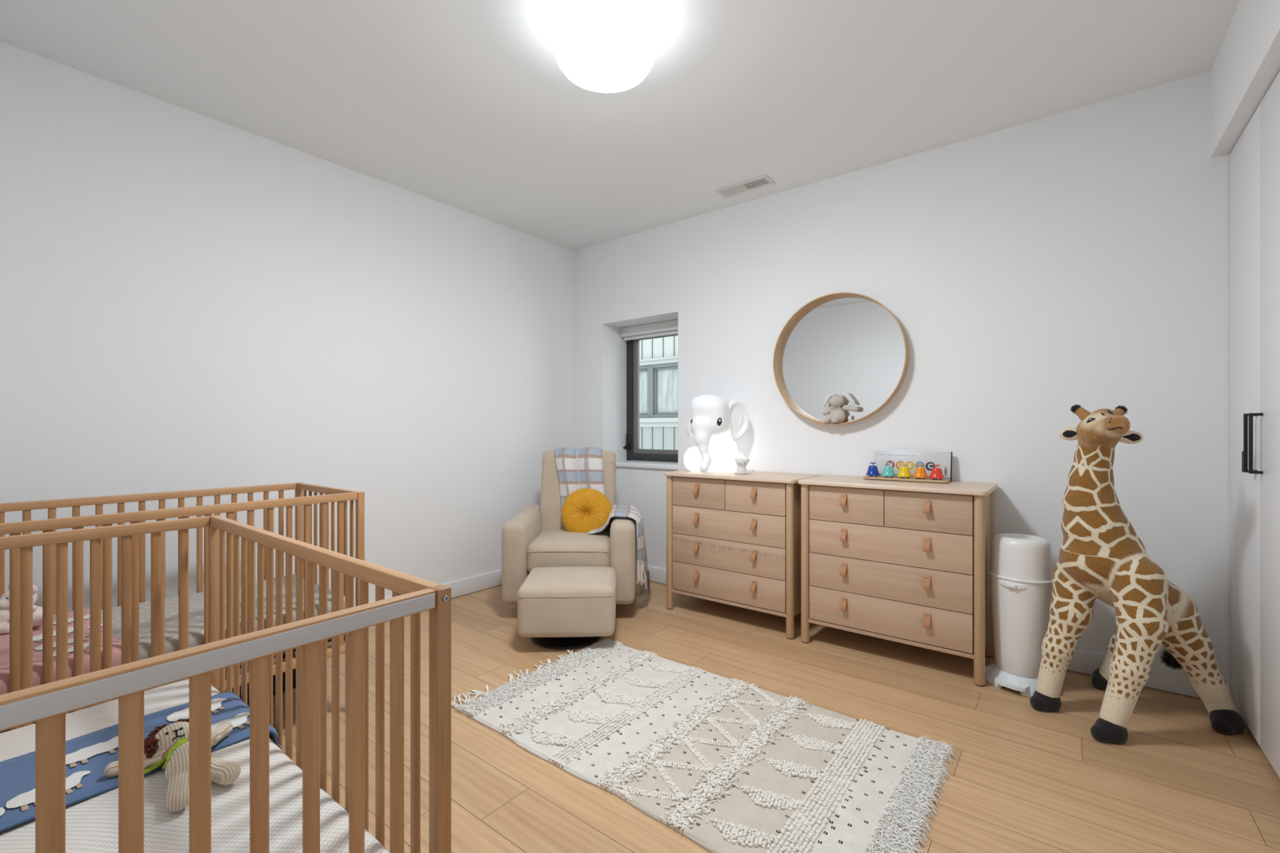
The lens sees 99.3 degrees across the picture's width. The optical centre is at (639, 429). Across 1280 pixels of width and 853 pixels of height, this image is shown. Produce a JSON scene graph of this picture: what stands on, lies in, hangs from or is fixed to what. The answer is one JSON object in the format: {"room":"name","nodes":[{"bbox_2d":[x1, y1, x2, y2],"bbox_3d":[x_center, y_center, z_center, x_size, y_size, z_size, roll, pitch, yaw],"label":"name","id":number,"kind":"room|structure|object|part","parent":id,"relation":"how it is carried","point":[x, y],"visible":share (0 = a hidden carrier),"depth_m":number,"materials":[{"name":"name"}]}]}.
{"room":"bedroom","nodes":[
{"label":"bedroom","id":0,"kind":"room"},
{"bbox_2d":[0,41,573,612],"bbox_3d":[-1.635,-0.193,3.499,0.120,2.845,4.090,0,0,38],"label":"wall","id":1,"kind":"structure","parent":0,"point":[189,300],"depth_m":2.88,"materials":[{"name":"white paint"}]},
{"bbox_2d":[353,569,502,607],"bbox_3d":[-1.669,1.121,3.346,0.013,0.111,3.568,0,0,38],"label":"baseboard","id":2,"kind":"structure","parent":1,"relation":"attached to","point":[468,585],"depth_m":3.95,"materials":[{"name":"white paint"}]},
{"bbox_2d":[0,0,1239,250],"bbox_3d":[0.264,-1.605,2.031,4.880,0.080,4.070,0,0,38],"label":"ceiling","id":3,"kind":"structure","parent":0,"point":[469,106],"depth_m":2.44,"materials":[{"name":"white paint"}]},
{"bbox_2d":[553,0,655,92],"bbox_3d":[-0.133,-1.458,2.070,0.386,0.213,0.386,0,0,38],"label":"ceiling lamp","id":4,"kind":"object","parent":3,"relation":"attached to","point":[601,46],"visible":1,"depth_m":1.96,"materials":[{"name":"white glass"}]},
{"bbox_2d":[715,174,775,198],"bbox_3d":[0.673,-1.561,3.500,0.360,0.008,0.140,0,0,38],"label":"ceiling vent","id":5,"kind":"object","parent":3,"relation":"in","point":[764,180],"visible":1,"depth_m":3.50,"materials":[{"name":"white metal"}]},
{"bbox_2d":[247,577,1279,852],"bbox_3d":[0.023,1.210,1.820,4.800,0.060,4.900,0,0,38],"label":"floor","id":6,"kind":"structure","parent":0,"point":[1023,779],"depth_m":1.97,"materials":[{"name":"brown wood"}]},
{"bbox_2d":[0,482,364,730],"bbox_3d":[-1.794,0.720,1.993,0.660,0.920,1.247,0,0,38],"label":"crib","id":7,"kind":"object","parent":6,"relation":"on","point":[302,503],"visible":0.4,"depth_m":1.95,"materials":[{"name":"brown wood"}]},
{"bbox_3d":[-2.044,0.275,2.188,0.022,0.030,1.183,0,0,38],"label":"rail","id":8,"kind":"part","parent":7,"relation":"part of","materials":[{"name":"brown wood"}]},
{"bbox_2d":[0,574,345,733],"bbox_3d":[-1.794,0.777,1.993,0.608,0.185,1.187,0,0,38],"label":"mattress","id":9,"kind":"object","parent":7,"relation":"on","point":[196,601],"visible":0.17,"depth_m":2.01,"materials":[{"name":"white fabric"}]},
{"bbox_2d":[0,608,121,695],"bbox_3d":[-1.992,0.712,1.736,0.641,0.078,0.451,0,0,38],"label":"blanket","id":10,"kind":"object","parent":9,"relation":"on","point":[37,631],"visible":0.3,"depth_m":1.68,"materials":[{"name":"pink fabric"}]},
{"bbox_2d":[0,583,42,634],"bbox_3d":[-2.098,0.600,1.863,0.160,0.154,0.109,0,0,-23],"label":"plush","id":11,"kind":"object","parent":10,"relation":"on","point":[5,597],"visible":0.31,"depth_m":1.83,"materials":[{"name":"pink fabric"}]},
{"bbox_3d":[-1.544,0.275,1.798,0.022,0.030,1.183,0,0,38],"label":"rail","id":12,"kind":"part","parent":7,"relation":"part of","materials":[{"name":"brown wood"}]},
{"bbox_3d":[-1.544,0.895,1.798,0.022,0.034,1.183,0,0,38],"label":"rail","id":13,"kind":"part","parent":7,"relation":"part of","materials":[{"name":"brown wood"}]},
{"bbox_3d":[-1.671,0.720,2.666,0.026,0.920,0.028,0,0,38],"label":"post","id":14,"kind":"part","parent":7,"relation":"part of","materials":[{"name":"brown wood"}]},
{"bbox_3d":[-1.421,0.275,2.471,0.607,0.030,0.022,0,0,38],"label":"rail","id":15,"kind":"part","parent":7,"relation":"part of","materials":[{"name":"brown wood"}]},
{"bbox_3d":[-1.171,0.720,2.276,0.026,0.920,0.028,0,0,38],"label":"post","id":16,"kind":"part","parent":7,"relation":"part of","materials":[{"name":"brown wood"}]},
{"bbox_2d":[0,515,451,852],"bbox_3d":[-1.003,0.720,1.023,1.247,0.920,0.660,0,0,38],"label":"crib","id":17,"kind":"object","parent":6,"relation":"on","point":[47,704],"visible":0.78,"depth_m":0.88,"materials":[{"name":"brown wood"}]},
{"bbox_3d":[-1.482,0.275,1.395,0.022,0.030,0.607,0,0,38],"label":"rail","id":18,"kind":"part","parent":17,"relation":"part of","materials":[{"name":"brown wood"}]},
{"bbox_2d":[0,678,389,852],"bbox_3d":[-1.008,0.790,1.018,1.190,0.165,0.600,0,0,38],"label":"mattress","id":19,"kind":"object","parent":17,"relation":"in","point":[91,824],"visible":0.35,"depth_m":1.01,"materials":[{"name":"white fabric"}]},
{"bbox_2d":[0,692,282,832],"bbox_3d":[-1.173,0.736,1.149,0.307,0.078,0.636,0,0,38],"label":"blanket","id":20,"kind":"object","parent":19,"relation":"on","point":[87,756],"visible":0.48,"depth_m":1.15,"materials":[{"name":"blue fabric"}]},
{"bbox_2d":[103,718,240,812],"bbox_3d":[-0.926,0.672,1.137,0.257,0.082,0.206,0,0,24],"label":"stuffed toy","id":21,"kind":"object","parent":19,"relation":"on","point":[169,744],"visible":0.77,"depth_m":1.09,"materials":[{"name":"beige fabric"}]},
{"bbox_3d":[-1.287,0.720,1.645,0.028,0.920,0.026,0,0,38],"label":"post","id":22,"kind":"part","parent":17,"relation":"part of","materials":[{"name":"brown wood"}]},
{"bbox_3d":[-0.516,0.276,0.643,0.003,0.022,0.600,0,0,38],"label":"rail","id":23,"kind":"part","parent":17,"relation":"part of","materials":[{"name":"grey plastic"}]},
{"bbox_3d":[-0.525,0.275,0.650,0.022,0.030,0.607,0,0,38],"label":"rail","id":24,"kind":"part","parent":17,"relation":"part of","materials":[{"name":"brown wood"}]},
{"bbox_3d":[-0.809,0.275,1.273,1.183,0.030,0.022,0,0,38],"label":"rail","id":25,"kind":"part","parent":17,"relation":"part of","materials":[{"name":"brown wood"}]},
{"bbox_3d":[-0.331,0.720,0.900,0.028,0.920,0.026,0,0,38],"label":"post","id":26,"kind":"part","parent":17,"relation":"part of","materials":[{"name":"brown wood"}]},
{"bbox_2d":[225,653,295,703],"bbox_3d":[-1.942,1.055,2.356,0.452,0.250,0.742,0,0,38],"label":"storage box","id":27,"kind":"object","parent":6,"relation":"on","point":[283,655],"visible":0.02,"depth_m":2.44,"materials":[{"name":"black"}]},
{"bbox_2d":[517,566,616,649],"bbox_3d":[-0.399,0.996,3.090,0.526,0.368,0.485,0,0,-2],"label":"ottoman","id":28,"kind":"object","parent":6,"relation":"on","point":[559,607],"visible":1,"depth_m":2.86,"materials":[{"name":"fabric"}]},
{"bbox_2d":[502,450,636,604],"bbox_3d":[-0.446,0.666,3.712,0.845,1.028,0.748,0,0,0],"label":"armchair","id":29,"kind":"object","parent":6,"relation":"on","point":[536,536],"visible":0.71,"depth_m":3.36,"materials":[{"name":"beige fabric"}]},
{"bbox_3d":[-0.782,0.825,3.712,0.172,0.534,0.748,0,0,0],"label":"armrest","id":30,"kind":"part","parent":29,"relation":"part of","materials":[{"name":"fabric"}]},
{"bbox_2d":[526,528,609,573],"bbox_3d":[-0.446,0.805,3.645,0.524,0.228,0.604,0,0,0],"label":"seat cushion","id":31,"kind":"object","parent":29,"relation":"on","point":[545,548],"depth_m":3.36,"materials":[{"name":"fabric"}]},
{"bbox_3d":[-0.446,0.480,3.940,0.544,0.656,0.267,0,0,0],"label":"backrest","id":32,"kind":"part","parent":29,"relation":"part of","materials":[{"name":"fabric"}]},
{"bbox_2d":[561,488,612,533],"bbox_3d":[-0.366,0.577,3.745,0.351,0.340,0.171,0,0,-4],"label":"round pillow","id":33,"kind":"object","parent":29,"relation":"on","point":[584,510],"visible":0.85,"depth_m":3.70,"materials":[{"name":"yellow fabric"}]},
{"bbox_2d":[555,447,650,595],"bbox_3d":[-0.270,0.628,3.811,0.872,1.003,0.424,0,0,38],"label":"throw blanket","id":34,"kind":"object","parent":29,"relation":"on","point":[582,468],"visible":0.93,"depth_m":3.85,"materials":[{"name":"fabric"}]},
{"bbox_3d":[-0.109,0.825,3.712,0.172,0.534,0.748,0,0,0],"label":"armrest","id":35,"kind":"part","parent":29,"relation":"part of","materials":[{"name":"fabric"}]},
{"bbox_2d":[451,637,957,852],"bbox_3d":[0.155,1.165,2.171,1.825,0.030,0.986,0,0,38],"label":"area rug","id":36,"kind":"object","parent":6,"relation":"on","point":[726,765],"visible":1,"depth_m":1.97,"materials":[{"name":"beige fabric"}]},
{"bbox_2d":[663,469,822,639],"bbox_3d":[0.647,0.730,3.490,0.900,0.900,0.478,0,0,38],"label":"dresser","id":37,"kind":"object","parent":6,"relation":"on","point":[733,540],"visible":0.84,"depth_m":3.28,"materials":[{"name":"brown wood"}]},
{"bbox_3d":[0.197,0.739,3.586,0.045,0.872,0.045,0,0,38],"label":"leg","id":38,"kind":"part","parent":37,"relation":"part of","materials":[{"name":"brown wood"}]},
{"bbox_3d":[0.353,0.372,3.436,0.029,0.064,0.029,0,0,38],"label":"leather pull","id":39,"kind":"part","parent":37,"relation":"part of","materials":[{"name":"brown leather"}]},
{"bbox_3d":[0.353,0.556,3.436,0.029,0.064,0.029,0,0,38],"label":"leather pull","id":40,"kind":"part","parent":37,"relation":"part of","materials":[{"name":"brown leather"}]},
{"bbox_3d":[0.353,0.739,3.436,0.029,0.064,0.029,0,0,38],"label":"leather pull","id":41,"kind":"part","parent":37,"relation":"part of","materials":[{"name":"brown leather"}]},
{"bbox_3d":[0.353,0.922,3.436,0.029,0.064,0.029,0,0,38],"label":"leather pull","id":42,"kind":"part","parent":37,"relation":"part of","materials":[{"name":"brown leather"}]},
{"bbox_3d":[0.371,0.400,3.453,0.385,0.183,0.018,0,0,38],"label":"drawer","id":43,"kind":"part","parent":37,"relation":"part of","materials":[{"name":"beige wood"}]},
{"bbox_2d":[683,394,748,472],"bbox_3d":[0.510,0.023,3.599,0.403,0.513,0.297,0,0,-21],"label":"lamp","id":44,"kind":"object","parent":37,"relation":"on","point":[716,424],"visible":0.96,"depth_m":3.52,"materials":[{"name":"white"}]},
{"bbox_3d":[0.644,1.056,3.487,0.785,0.018,0.406,0,0,38],"label":"rail","id":45,"kind":"part","parent":37,"relation":"part of","materials":[{"name":"brown wood"}]},
{"bbox_3d":[0.524,0.585,3.334,0.773,0.179,0.018,0,0,38],"label":"drawer","id":46,"kind":"part","parent":37,"relation":"part of","materials":[{"name":"brown wood"}]},
{"bbox_3d":[0.524,0.768,3.334,0.773,0.179,0.018,0,0,38],"label":"drawer","id":47,"kind":"part","parent":37,"relation":"part of","materials":[{"name":"brown wood"}]},
{"bbox_3d":[0.524,0.951,3.334,0.773,0.180,0.018,0,0,38],"label":"drawer","id":48,"kind":"part","parent":37,"relation":"part of","materials":[{"name":"brown wood"}]},
{"bbox_2d":[733,457,754,474],"bbox_3d":[0.662,0.230,3.450,0.132,0.098,0.072,0,0,0],"label":"night light","id":49,"kind":"object","parent":37,"relation":"on","point":[741,463],"visible":1,"depth_m":3.42,"materials":[{"name":"white"}]},
{"bbox_3d":[0.666,0.372,3.193,0.029,0.064,0.029,0,0,38],"label":"leather pull","id":50,"kind":"part","parent":37,"relation":"part of","materials":[{"name":"brown leather"}]},
{"bbox_3d":[0.666,0.556,3.193,0.029,0.064,0.029,0,0,38],"label":"leather pull","id":51,"kind":"part","parent":37,"relation":"part of","materials":[{"name":"brown leather"}]},
{"bbox_3d":[0.666,0.739,3.193,0.029,0.064,0.029,0,0,38],"label":"leather pull","id":52,"kind":"part","parent":37,"relation":"part of","materials":[{"name":"brown leather"}]},
{"bbox_3d":[0.666,0.922,3.193,0.029,0.064,0.029,0,0,38],"label":"leather pull","id":53,"kind":"part","parent":37,"relation":"part of","materials":[{"name":"brown leather"}]},
{"bbox_3d":[0.678,0.400,3.214,0.385,0.183,0.018,0,0,38],"label":"drawer","id":54,"kind":"part","parent":37,"relation":"part of","materials":[{"name":"beige wood"}]},
{"bbox_3d":[0.849,0.739,3.078,0.045,0.872,0.045,0,0,38],"label":"leg","id":55,"kind":"part","parent":37,"relation":"part of","materials":[{"name":"brown wood"}]},
{"bbox_3d":[0.974,0.684,3.238,0.018,0.762,0.369,0,0,38],"label":"panel","id":56,"kind":"part","parent":37,"relation":"part of","materials":[{"name":"brown wood"}]},
{"bbox_2d":[797,475,997,686],"bbox_3d":[1.367,0.730,2.929,0.900,0.900,0.478,0,0,38],"label":"dresser","id":57,"kind":"object","parent":6,"relation":"on","point":[908,562],"visible":1,"depth_m":2.73,"materials":[{"name":"brown wood"}]},
{"bbox_3d":[0.918,0.739,3.024,0.045,0.872,0.045,0,0,38],"label":"leg","id":58,"kind":"part","parent":57,"relation":"part of","materials":[{"name":"brown wood"}]},
{"bbox_3d":[1.074,0.372,2.875,0.029,0.064,0.029,0,0,38],"label":"leather pull","id":59,"kind":"part","parent":57,"relation":"part of","materials":[{"name":"brown leather"}]},
{"bbox_3d":[1.074,0.556,2.875,0.029,0.064,0.029,0,0,38],"label":"leather pull","id":60,"kind":"part","parent":57,"relation":"part of","materials":[{"name":"brown leather"}]},
{"bbox_3d":[1.074,0.739,2.875,0.029,0.064,0.029,0,0,38],"label":"leather pull","id":61,"kind":"part","parent":57,"relation":"part of","materials":[{"name":"brown leather"}]},
{"bbox_3d":[1.074,0.922,2.875,0.029,0.064,0.029,0,0,38],"label":"leather pull","id":62,"kind":"part","parent":57,"relation":"part of","materials":[{"name":"brown leather"}]},
{"bbox_3d":[1.092,0.400,2.892,0.385,0.183,0.018,0,0,38],"label":"drawer","id":63,"kind":"part","parent":57,"relation":"part of","materials":[{"name":"beige wood"}]},
{"bbox_3d":[1.245,0.585,2.772,0.773,0.179,0.018,0,0,38],"label":"drawer","id":64,"kind":"part","parent":57,"relation":"part of","materials":[{"name":"brown wood"}]},
{"bbox_3d":[1.245,0.768,2.772,0.773,0.179,0.018,0,0,38],"label":"drawer","id":65,"kind":"part","parent":57,"relation":"part of","materials":[{"name":"brown wood"}]},
{"bbox_3d":[1.245,0.951,2.772,0.773,0.180,0.018,0,0,38],"label":"drawer","id":66,"kind":"part","parent":57,"relation":"part of","materials":[{"name":"brown wood"}]},
{"bbox_3d":[1.365,1.056,2.926,0.785,0.018,0.406,0,0,38],"label":"rail","id":67,"kind":"part","parent":57,"relation":"part of","materials":[{"name":"brown wood"}]},
{"bbox_2d":[862,462,949,483],"bbox_3d":[1.448,0.232,2.979,0.424,0.096,0.090,0,0,38],"label":"toy","id":68,"kind":"object","parent":57,"relation":"on","point":[888,473],"visible":1,"depth_m":2.95,"materials":[{"name":"multicoloured wood"}]},
{"bbox_3d":[1.448,0.272,2.979,0.424,0.016,0.090,0,0,38],"label":"board","id":69,"kind":"part","parent":68,"relation":"part of","materials":[{"name":"brown wood"}]},
{"bbox_2d":[873,449,952,481],"bbox_3d":[1.522,0.198,3.052,0.397,0.163,0.049,0,0,38],"label":"toy box","id":70,"kind":"object","parent":57,"relation":"on","point":[927,458],"visible":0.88,"depth_m":3.04,"materials":[{"name":"white cardboard"}]},
{"bbox_3d":[1.529,0.121,3.064,0.394,0.009,0.021,0,0,38],"label":"box lid","id":71,"kind":"part","parent":70,"relation":"part of","materials":[{"name":"white plastic"}]},
{"bbox_3d":[1.387,0.372,2.632,0.029,0.064,0.029,0,0,38],"label":"leather pull","id":72,"kind":"part","parent":57,"relation":"part of","materials":[{"name":"brown leather"}]},
{"bbox_3d":[1.387,0.556,2.632,0.029,0.064,0.029,0,0,38],"label":"leather pull","id":73,"kind":"part","parent":57,"relation":"part of","materials":[{"name":"brown leather"}]},
{"bbox_3d":[1.387,0.739,2.632,0.029,0.064,0.029,0,0,38],"label":"leather pull","id":74,"kind":"part","parent":57,"relation":"part of","materials":[{"name":"brown leather"}]},
{"bbox_3d":[1.387,0.922,2.632,0.029,0.064,0.029,0,0,38],"label":"leather pull","id":75,"kind":"part","parent":57,"relation":"part of","materials":[{"name":"brown leather"}]},
{"bbox_3d":[1.398,0.400,2.653,0.385,0.183,0.018,0,0,38],"label":"drawer","id":76,"kind":"part","parent":57,"relation":"part of","materials":[{"name":"beige wood"}]},
{"bbox_3d":[1.570,0.739,2.517,0.045,0.872,0.045,0,0,38],"label":"leg","id":77,"kind":"part","parent":57,"relation":"part of","materials":[{"name":"brown wood"}]},
{"bbox_3d":[1.694,0.684,2.677,0.018,0.762,0.369,0,0,38],"label":"panel","id":78,"kind":"part","parent":57,"relation":"part of","materials":[{"name":"brown wood"}]},
{"bbox_3d":[1.819,0.739,2.837,0.045,0.872,0.045,0,0,38],"label":"leg","id":79,"kind":"part","parent":57,"relation":"part of","materials":[{"name":"brown wood"}]},
{"bbox_2d":[985,533,1052,697],"bbox_3d":[1.763,0.838,2.525,0.290,0.684,0.284,0,0,-38],"label":"pail","id":80,"kind":"object","parent":6,"relation":"on","point":[1020,572],"visible":0.89,"depth_m":2.45,"materials":[{"name":"white plastic"}]},
{"bbox_3d":[1.771,0.585,2.531,0.223,0.178,0.237,0,0,-38],"label":"lid","id":81,"kind":"part","parent":80,"relation":"part of","materials":[{"name":"white plastic"}]},
{"bbox_2d":[1029,404,1244,744],"bbox_3d":[2.019,0.538,2.279,0.723,1.283,0.498,0,0,-8],"label":"giraffe","id":82,"kind":"object","parent":6,"relation":"on","point":[1102,557],"visible":1,"depth_m":2.16,"materials":[{"name":"brown fabric"}]},
{"bbox_2d":[573,71,1230,698],"bbox_3d":[1.391,-0.193,3.478,4.880,2.845,0.402,0,0,38],"label":"wall","id":83,"kind":"structure","parent":0,"point":[1032,272],"depth_m":2.82,"materials":[{"name":"white paint"}]},
{"bbox_2d":[616,333,678,470],"bbox_3d":[0.091,-0.293,4.473,0.784,1.188,0.412,0,0,38],"label":"window","id":84,"kind":"structure","parent":83,"relation":"in","point":[646,458],"depth_m":4.76,"materials":[{"name":"grey metal"}]},
{"bbox_3d":[0.074,0.285,4.441,0.773,0.031,0.342,0,0,38],"label":"sill","id":85,"kind":"part","parent":84,"relation":"part of","materials":[{"name":"white paint"}]},
{"bbox_2d":[620,319,678,340],"bbox_3d":[0.152,-0.831,4.532,0.753,0.108,0.087,0,0,38],"label":"roller blind","id":86,"kind":"object","parent":84,"relation":"attached to","point":[668,327],"visible":0.61,"depth_m":4.54,"materials":[{"name":"white fabric"}]},
{"bbox_3d":[0.203,-0.308,4.598,0.641,1.037,0.045,0,0,38],"label":"sash","id":87,"kind":"part","parent":84,"relation":"part of","materials":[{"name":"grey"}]},
{"bbox_2d":[773,292,908,424],"bbox_3d":[1.202,-0.430,3.323,0.797,0.797,0.076,0,0,38],"label":"round mirror","id":88,"kind":"object","parent":83,"relation":"attached to","point":[851,343],"visible":0.98,"depth_m":3.33,"materials":[{"name":"brown wood"}]},
{"bbox_2d":[822,391,858,422],"bbox_3d":[1.208,-0.135,3.289,0.216,0.187,0.093,0,0,38],"label":"plush bunny","id":89,"kind":"object","parent":88,"relation":"on","point":[837,415],"visible":1,"depth_m":3.28,"materials":[{"name":"white fabric"}]},
{"bbox_2d":[635,566,1230,697],"bbox_3d":[0.985,1.121,3.532,3.947,0.111,0.013,0,0,38],"label":"baseboard","id":90,"kind":"structure","parent":83,"relation":"attached to","point":[1162,677],"depth_m":2.48,"materials":[{"name":"white paint"}]},
{"bbox_3d":[1.742,-0.193,0.625,0.820,2.845,3.668,0,0,38],"label":"wall","id":91,"kind":"structure","parent":0,"visible":0},
{"bbox_2d":[1229,103,1260,746],"bbox_3d":[2.382,-0.017,2.158,0.058,2.331,0.457,0,0,38],"label":"door","id":92,"kind":"structure","parent":91,"relation":"in","point":[1245,156],"depth_m":2.14,"materials":[{"name":"white"}]},
{"bbox_3d":[2.254,0.049,2.009,0.034,0.218,0.010,0,0,38],"label":"handle","id":93,"kind":"part","parent":92,"relation":"part of","materials":[{"name":"black metal"}]},
{"bbox_2d":[1210,0,1279,156],"bbox_3d":[1.426,-1.377,0.935,0.090,0.376,3.568,0,0,38],"label":"soffit","id":94,"kind":"structure","parent":91,"relation":"attached to","point":[1246,63],"depth_m":1.98,"materials":[{"name":"white paint"}]},
{"bbox_2d":[1248,71,1279,778],"bbox_3d":[2.099,-0.017,1.792,0.056,2.331,0.462,0,0,38],"label":"door","id":95,"kind":"structure","parent":91,"relation":"in","point":[1269,414],"depth_m":1.89,"materials":[{"name":"white"}]},
{"bbox_3d":[2.211,0.049,1.954,0.034,0.218,0.010,0,0,38],"label":"handle","id":96,"kind":"part","parent":95,"relation":"part of","materials":[{"name":"black metal"}]},
{"label":"outside","id":97,"kind":"structure","parent":0,"visible":0},
{"bbox_2d":[635,335,678,462],"bbox_3d":[0.180,-0.820,7.554,5.400,5.200,0.260,0,0,38],"label":"neighbouring house","id":98,"kind":"structure","parent":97,"point":[658,357],"depth_m":7.43,"materials":[{"name":"grey"}]},
{"bbox_3d":[0.036,-0.527,7.654,0.230,0.593,0.010,0,0,38],"label":"pane","id":99,"kind":"part","parent":98,"relation":"part of","materials":[{"name":"clear glass"}]},
{"bbox_3d":[0.150,-0.100,7.514,5.400,0.121,0.160,0,0,38],"label":"window sill trim","id":100,"kind":"part","parent":98,"relation":"part of","materials":[{"name":"grey"}]},
{"bbox_3d":[0.153,-0.934,7.519,5.400,0.081,0.150,0,0,38],"label":"window head trim","id":101,"kind":"part","parent":98,"relation":"part of","materials":[{"name":"grey"}]},
{"bbox_3d":[1.224,-0.527,6.729,2.500,0.593,0.010,0,0,38],"label":"pane","id":102,"kind":"part","parent":98,"relation":"part of","materials":[{"name":"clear glass"}]}
]}

